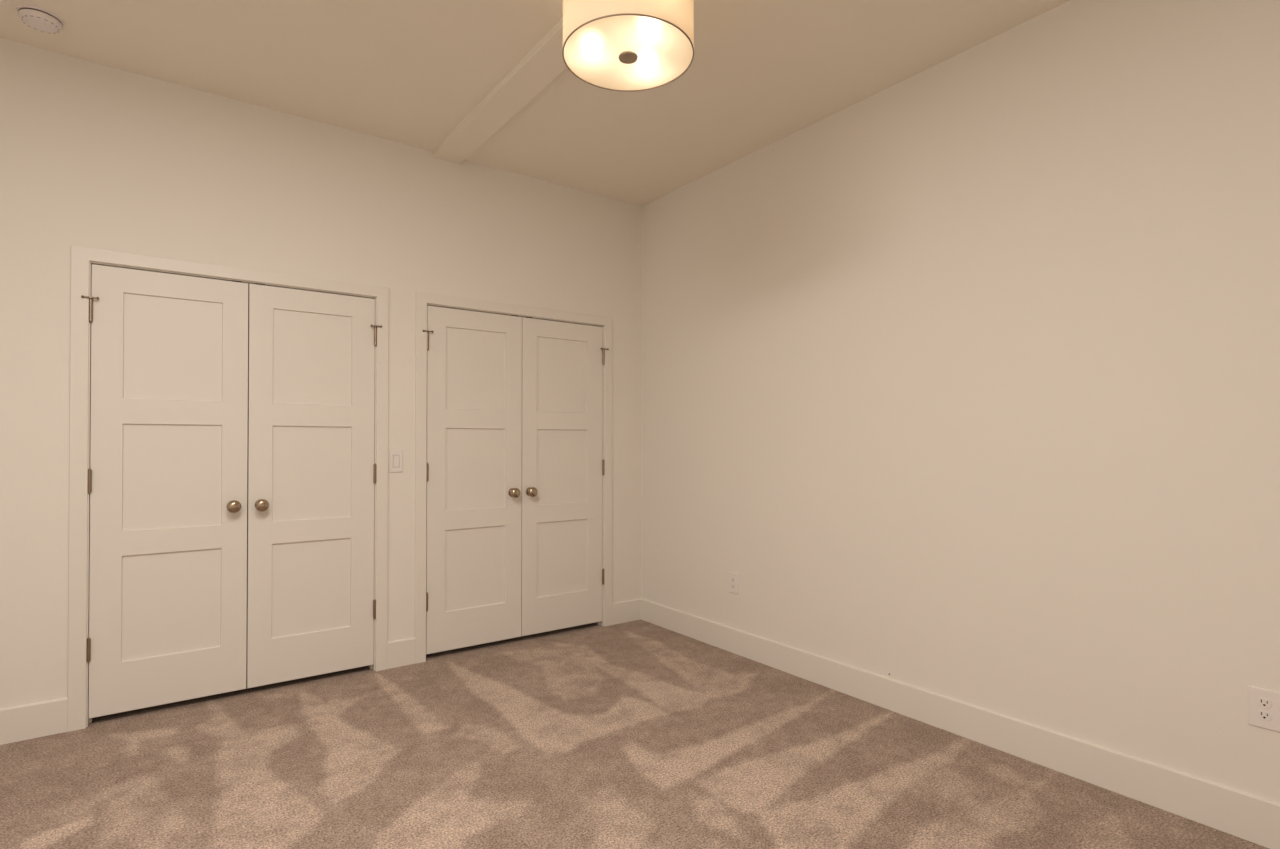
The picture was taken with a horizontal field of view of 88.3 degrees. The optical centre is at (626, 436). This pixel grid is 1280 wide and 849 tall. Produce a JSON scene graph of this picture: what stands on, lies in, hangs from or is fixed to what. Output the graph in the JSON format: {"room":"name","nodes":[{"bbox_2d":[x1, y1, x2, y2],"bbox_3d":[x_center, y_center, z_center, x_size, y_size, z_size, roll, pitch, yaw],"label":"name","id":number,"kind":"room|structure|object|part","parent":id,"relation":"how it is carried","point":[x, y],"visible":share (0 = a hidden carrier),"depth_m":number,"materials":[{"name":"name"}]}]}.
{"room":"empty bedroom","nodes":[
{"label":"empty bedroom","id":0,"kind":"room"},
{"bbox_2d":[0,38,641,708],"bbox_3d":[-1.571,-0.188,3.564,4.290,2.941,0.120,0,-1,-36],"label":"wall","id":1,"kind":"structure","parent":0,"point":[94,155],"depth_m":3.23,"materials":[{"name":"paint"}]},
{"bbox_2d":[0,697,67,744],"bbox_3d":[-2.800,1.201,2.588,0.929,0.145,0.014,0,-1,-36],"label":"baseboard","id":2,"kind":"structure","parent":1,"relation":"attached to","point":[45,718],"depth_m":2.79,"materials":[{"name":"white paint"}]},
{"bbox_2d":[81,264,247,718],"bbox_3d":[-2.130,0.237,3.069,0.640,2.014,0.100,0,-1,-36],"label":"door","id":3,"kind":"structure","parent":1,"relation":"in","point":[167,473],"depth_m":3.08,"materials":[{"name":"white paint"}]},
{"bbox_3d":[-1.909,0.338,3.205,0.063,0.063,0.064,0,-1,-36],"label":"knob","id":4,"kind":"part","parent":3,"relation":"part of","materials":[{"name":"silver metal"}]},
{"bbox_2d":[67,246,388,731],"bbox_3d":[-1.908,0.225,3.310,1.354,2.110,0.136,0,-1,-36],"label":"door frame","id":5,"kind":"structure","parent":1,"relation":"attached to","point":[82,258],"depth_m":2.91,"materials":[{"name":"white paint"}]},
{"bbox_2d":[247,283,381,687],"bbox_3d":[-1.608,0.240,3.444,0.637,2.014,0.100,0,-1,-36],"label":"door","id":6,"kind":"structure","parent":1,"relation":"in","point":[311,603],"depth_m":3.44,"materials":[{"name":"white paint"}]},
{"bbox_3d":[-1.812,0.339,3.276,0.063,0.063,0.064,0,-1,-36],"label":"knob","id":7,"kind":"part","parent":6,"relation":"part of","materials":[{"name":"silver metal"}]},
{"bbox_2d":[389,450,402,471],"bbox_3d":[-1.287,0.135,3.686,0.074,0.124,0.012,0,-1,-36],"label":"light switch","id":8,"kind":"object","parent":1,"relation":"attached to","point":[395,456],"visible":1,"depth_m":3.68,"materials":[{"name":"white plastic"}]},
{"bbox_2d":[387,638,414,668],"bbox_3d":[-1.263,1.211,3.695,0.153,0.145,0.014,0,-1,-36],"label":"baseboard","id":9,"kind":"structure","parent":1,"relation":"attached to","point":[399,652],"depth_m":3.69,"materials":[{"name":"white paint"}]},
{"bbox_2d":[423,305,521,653],"bbox_3d":[-0.908,0.245,3.948,0.636,2.014,0.100,0,-1,-36],"label":"door","id":10,"kind":"structure","parent":1,"relation":"in","point":[474,467],"depth_m":3.96,"materials":[{"name":"white paint"}]},
{"bbox_3d":[-0.692,0.346,4.082,0.063,0.063,0.064,0,-1,-36],"label":"knob","id":11,"kind":"part","parent":10,"relation":"part of","materials":[{"name":"silver metal"}]},
{"bbox_2d":[414,292,611,663],"bbox_3d":[-0.685,0.233,4.190,1.354,2.110,0.136,0,-1,-36],"label":"door frame","id":12,"kind":"structure","parent":1,"relation":"attached to","point":[422,300],"depth_m":3.86,"materials":[{"name":"white paint"}]},
{"bbox_2d":[521,317,608,635],"bbox_3d":[-0.387,0.248,4.324,0.640,2.014,0.100,0,-1,-36],"label":"door","id":13,"kind":"structure","parent":1,"relation":"in","point":[562,573],"depth_m":4.32,"materials":[{"name":"white paint"}]},
{"bbox_3d":[-0.594,0.346,4.152,0.063,0.063,0.064,0,-1,-36],"label":"knob","id":14,"kind":"part","parent":13,"relation":"part of","materials":[{"name":"silver metal"}]},
{"bbox_2d":[612,599,640,624],"bbox_3d":[-0.002,1.219,4.603,0.247,0.145,0.014,0,-1,-36],"label":"baseboard","id":15,"kind":"structure","parent":1,"relation":"attached to","point":[630,610],"depth_m":4.60,"materials":[{"name":"white paint"}]},
{"bbox_2d":[0,0,1069,205],"bbox_3d":[-0.425,-1.729,1.984,4.290,0.120,5.540,0,-1,-36],"label":"ceiling","id":16,"kind":"structure","parent":0,"point":[760,73],"depth_m":2.91,"materials":[{"name":"white paint"}]},
{"bbox_2d":[16,5,63,33],"bbox_3d":[-2.321,-1.646,2.612,0.142,0.041,0.142,0,-1,-36],"label":"smoke detector","id":17,"kind":"object","parent":16,"relation":"attached to","point":[37,18],"visible":1,"depth_m":2.58,"materials":[{"name":"white plastic"}]},
{"bbox_2d":[433,18,566,163],"bbox_3d":[0.275,-1.657,2.024,0.164,0.043,4.547,0,-1,-36],"label":"beam","id":18,"kind":"structure","parent":16,"relation":"attached to","point":[544,62],"depth_m":3.17,"materials":[{"name":"white paint"}]},
{"bbox_2d":[562,0,693,91],"bbox_3d":[0.007,-1.484,2.337,0.464,0.296,0.464,0,-1,-36],"label":"ceiling light","id":19,"kind":"object","parent":18,"relation":"attached to","point":[615,45],"visible":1,"depth_m":2.25,"materials":[{"name":"white glass"}]},
{"bbox_2d":[0,619,1268,848],"bbox_3d":[-0.428,1.272,1.963,4.050,0.001,5.300,0,-1,-36],"label":"floor","id":20,"kind":"structure","parent":0,"point":[637,734],"depth_m":2.55,"materials":[{"name":"carpet"}]},
{"bbox_2d":[641,0,1279,802],"bbox_3d":[1.519,-0.190,2.838,0.122,2.941,4.670,0,-1,-36],"label":"wall","id":21,"kind":"structure","parent":0,"point":[966,374],"depth_m":2.66,"materials":[{"name":"paint"}]},
{"bbox_2d":[729,572,738,593],"bbox_3d":[0.641,0.873,3.940,0.009,0.122,0.078,0,-1,-36],"label":"wall outlet","id":22,"kind":"object","parent":21,"relation":"attached to","point":[733,577],"visible":1,"depth_m":3.93,"materials":[{"name":"white plastic"}]},
{"bbox_2d":[640,598,1279,848],"bbox_3d":[1.429,1.208,2.838,0.014,0.145,4.550,0,-1,-36],"label":"baseboard","id":23,"kind":"structure","parent":21,"relation":"attached to","point":[1241,814],"depth_m":2.62,"materials":[{"name":"white paint"}]},
{"bbox_2d":[1248,686,1279,731],"bbox_3d":[1.995,0.850,2.060,0.009,0.122,0.078,0,-1,-36],"label":"wall outlet","id":24,"kind":"object","parent":21,"relation":"attached to","point":[1263,704],"visible":1,"depth_m":2.06,"materials":[{"name":"white plastic"}]},
{"bbox_2d":[1257,710,1271,720],"bbox_3d":[1.992,0.869,2.058,0.003,0.027,0.034,0,-1,-36],"label":"receptacle","id":25,"kind":"object","parent":24,"relation":"attached to","point":[1262,715],"depth_m":2.06,"materials":[{"name":"white plastic"}]},
{"bbox_2d":[1257,698,1271,707],"bbox_3d":[1.992,0.830,2.058,0.003,0.027,0.034,0,-1,-36],"label":"receptacle","id":26,"kind":"object","parent":24,"relation":"attached to","point":[1261,702],"depth_m":2.06,"materials":[{"name":"white plastic"}]}
]}

